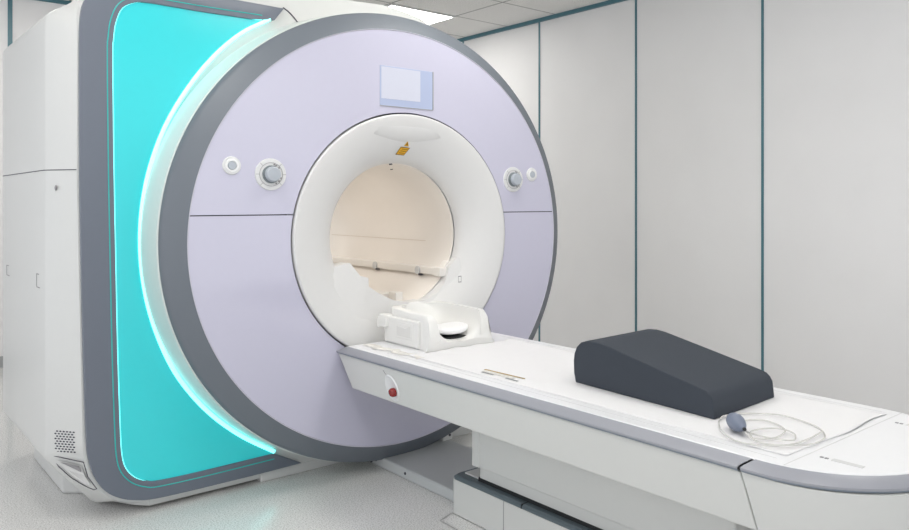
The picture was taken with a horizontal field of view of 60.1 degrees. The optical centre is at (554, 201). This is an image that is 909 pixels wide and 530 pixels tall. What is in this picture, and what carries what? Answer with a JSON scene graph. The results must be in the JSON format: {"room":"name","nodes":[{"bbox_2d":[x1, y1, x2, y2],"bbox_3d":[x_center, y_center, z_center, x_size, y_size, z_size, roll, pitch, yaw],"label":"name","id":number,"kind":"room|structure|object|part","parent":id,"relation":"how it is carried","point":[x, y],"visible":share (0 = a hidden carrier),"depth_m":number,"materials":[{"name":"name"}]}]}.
{"room":"radiology room","nodes":[
{"label":"radiology room","id":0,"kind":"room"},
{"bbox_2d":[0,0,64,355],"bbox_3d":[-3.770,-0.160,5.831,6.110,2.700,0.100,0,0,-43],"label":"wall","id":1,"kind":"structure","parent":0,"point":[26,13],"depth_m":5.59,"materials":[{"name":"white paint"}]},
{"bbox_2d":[0,356,2,367],"bbox_3d":[-3.696,1.150,5.824,6.010,0.080,0.012,0,0,-43],"label":"baseboard","id":2,"kind":"structure","parent":1,"relation":"attached to","point":[1,357],"depth_m":5.56,"materials":[{"name":"grey"}]},
{"bbox_2d":[8,0,12,45],"bbox_3d":[-3.933,-0.185,5.605,0.028,2.590,0.006,0,0,-43],"label":"trim","id":3,"kind":"structure","parent":1,"relation":"attached to","point":[10,2],"depth_m":5.61,"materials":[{"name":"teal metal"}]},
{"bbox_2d":[37,0,71,4],"bbox_3d":[-3.694,-1.495,5.822,6.010,0.030,0.018,0,0,-43],"label":"trim","id":4,"kind":"structure","parent":1,"relation":"attached to","point":[64,2],"depth_m":5.80,"materials":[{"name":"teal metal"}]},
{"bbox_2d":[0,368,487,529],"bbox_3d":[-0.519,1.240,2.450,6.210,0.100,9.480,0,0,-43],"label":"floor","id":5,"kind":"structure","parent":0,"point":[342,495],"depth_m":3.06,"materials":[{"name":"plastic"}]},
{"bbox_2d":[3,0,557,505],"bbox_3d":[-1.250,0.124,3.902,2.344,2.131,1.468,0,0,-43],"label":"scanner","id":6,"kind":"object","parent":5,"relation":"on","point":[206,203],"visible":0.93,"depth_m":3.10,"materials":[{"name":"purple plastic"}]},
{"bbox_2d":[112,2,261,480],"bbox_3d":[-1.424,0.159,3.100,0.616,1.852,0.006,0,0,-43],"label":"panel","id":7,"kind":"object","parent":6,"relation":"attached to","point":[163,430],"depth_m":2.98,"materials":[{"name":"teal plastic"}]},
{"bbox_3d":[-1.421,0.157,3.110,0.846,1.980,0.022,0,0,-43],"label":"panel frame","id":8,"kind":"part","parent":6,"relation":"part of","materials":[{"name":"grey plastic"}]},
{"bbox_3d":[-1.428,0.152,3.108,0.611,1.855,0.013,0,0,-43],"label":"turquoise panel","id":9,"kind":"part","parent":6,"relation":"part of","materials":[{"name":"teal plastic"}]},
{"bbox_3d":[-1.104,-0.107,3.045,0.061,0.061,0.020,0,0,-43],"label":"knob","id":10,"kind":"part","parent":6,"relation":"part of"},
{"bbox_3d":[-0.680,0.566,3.483,1.836,1.021,0.004,0,0,-43],"label":"panel","id":11,"kind":"part","parent":6,"relation":"part of","materials":[{"name":"purple plastic"}]},
{"bbox_3d":[-0.680,-0.355,3.483,1.823,0.811,0.004,0,0,-43],"label":"panel","id":12,"kind":"part","parent":6,"relation":"part of","materials":[{"name":"purple plastic"}]},
{"bbox_3d":[-0.956,0.340,4.205,0.056,0.036,1.225,0,0,-43],"label":"bore rail","id":13,"kind":"part","parent":6,"relation":"part of","materials":[{"name":"beige plastic"}]},
{"bbox_3d":[-0.708,0.471,3.560,0.986,0.404,0.164,0,0,-43],"label":"sill plate","id":14,"kind":"part","parent":6,"relation":"part of","materials":[{"name":"white plastic"}]},
{"bbox_3d":[-0.194,-0.111,3.902,0.061,0.061,0.020,0,0,-43],"label":"knob","id":15,"kind":"part","parent":6,"relation":"part of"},
{"bbox_2d":[440,513,485,529],"bbox_3d":[-0.191,1.189,2.691,0.085,0.001,0.681,0,0,-43],"label":"trim","id":16,"kind":"structure","parent":5,"relation":"on","point":[450,513],"depth_m":2.88,"materials":[{"name":"grey metal"}]},
{"bbox_2d":[336,332,908,529],"bbox_3d":[0.078,0.892,2.712,0.706,0.596,2.557,0,0,-43],"label":"table","id":17,"kind":"object","parent":5,"relation":"on","point":[536,459],"depth_m":2.27,"materials":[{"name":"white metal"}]},
{"bbox_3d":[-0.647,0.597,3.120,0.402,0.008,0.068,0,0,44],"label":"plastic strip","id":18,"kind":"part","parent":17,"relation":"part of","materials":[{"name":"white plastic"}]},
{"bbox_3d":[-0.475,1.167,3.425,0.379,0.047,0.760,0,0,-43],"label":"docking plate","id":19,"kind":"part","parent":17,"relation":"part of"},
{"bbox_2d":[377,301,493,352],"bbox_3d":[-0.516,0.523,3.342,0.354,0.155,0.375,0,0,-43],"label":"cradle","id":20,"kind":"object","parent":17,"relation":"on","point":[413,324],"visible":0.96,"depth_m":3.28,"materials":[{"name":"plastic"}]},
{"bbox_2d":[437,322,467,334],"bbox_3d":[-0.464,0.538,3.292,0.176,0.037,0.170,0,0,-43],"label":"cushion","id":21,"kind":"object","parent":20,"relation":"in","point":[449,328],"visible":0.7,"depth_m":3.25,"materials":[{"name":"white plastic"}]},
{"bbox_3d":[0.026,0.708,2.768,0.689,0.144,1.994,0,0,-43],"label":"panel","id":22,"kind":"part","parent":17,"relation":"part of","materials":[{"name":"white plastic"}]},
{"bbox_2d":[409,338,885,455],"bbox_3d":[0.180,0.599,2.608,0.525,0.007,1.657,0,0,-43],"label":"sheet","id":23,"kind":"object","parent":17,"relation":"on","point":[547,369],"depth_m":2.32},
{"bbox_3d":[-0.184,0.598,2.680,0.046,0.002,0.215,0,0,-43],"label":"accessory strip","id":24,"kind":"part","parent":23,"relation":"part of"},
{"bbox_2d":[574,329,773,418],"bbox_3d":[0.366,0.526,2.479,0.373,0.147,0.604,0,0,-43],"label":"wedge","id":25,"kind":"object","parent":23,"relation":"on","point":[655,366],"visible":1,"depth_m":2.37,"materials":[{"name":"black leather"}]},
{"bbox_2d":[718,412,825,446],"bbox_3d":[0.552,0.576,2.027,0.291,0.044,0.294,0,0,-43],"label":"cable","id":26,"kind":"object","parent":23,"relation":"on","point":[736,422],"visible":1,"depth_m":1.99,"materials":[{"name":"white plastic"}]},
{"bbox_3d":[0.475,0.576,2.019,0.044,0.044,0.100,0,0,-10],"label":"rubber bulb","id":27,"kind":"part","parent":26,"relation":"part of","materials":[{"name":"blue rubber"}]},
{"bbox_3d":[0.822,0.750,1.922,0.690,0.229,0.387,0,0,-43],"label":"panel","id":28,"kind":"part","parent":17,"relation":"part of","materials":[{"name":"white plastic"}]},
{"bbox_2d":[67,0,607,38],"bbox_3d":[-0.519,-1.560,2.450,6.210,0.100,9.480,0,0,-43],"label":"ceiling","id":29,"kind":"structure","parent":0,"point":[473,17],"depth_m":6.14,"materials":[{"name":"tile"}]},
{"bbox_2d":[385,3,455,24],"bbox_3d":[-1.233,-1.504,6.338,0.600,0.012,0.600,0,0,-43],"label":"recessed light","id":30,"kind":"object","parent":29,"relation":"in","point":[430,17],"visible":0.49,"depth_m":6.24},
{"bbox_2d":[464,0,908,414],"bbox_3d":[1.705,-0.160,4.544,0.100,2.700,9.480,0,0,-43],"label":"wall","id":31,"kind":"structure","parent":0,"point":[836,72],"depth_m":5.01,"materials":[{"name":"white paint"}]},
{"bbox_2d":[538,22,539,341],"bbox_3d":[-0.129,-0.145,6.415,0.006,2.670,0.016,0,0,-43],"label":"trim","id":32,"kind":"structure","parent":31,"relation":"attached to","point":[538,22],"depth_m":6.41,"materials":[{"name":"teal metal"}]},
{"bbox_2d":[457,0,626,41],"bbox_3d":[1.702,-1.495,4.460,0.018,0.030,9.362,0,0,-43],"label":"trim","id":33,"kind":"structure","parent":31,"relation":"attached to","point":[609,2],"depth_m":6.35,"materials":[{"name":"teal metal"}]},
{"bbox_2d":[635,0,636,330],"bbox_3d":[0.589,-0.145,5.652,0.006,2.670,0.016,0,0,-43],"label":"trim","id":34,"kind":"structure","parent":31,"relation":"attached to","point":[635,0],"depth_m":5.65,"materials":[{"name":"teal metal"}]},
{"bbox_2d":[761,0,763,370],"bbox_3d":[1.307,-0.145,4.890,0.006,2.670,0.016,0,0,-43],"label":"trim","id":35,"kind":"structure","parent":31,"relation":"attached to","point":[762,1],"depth_m":4.89,"materials":[{"name":"teal metal"}]}
]}

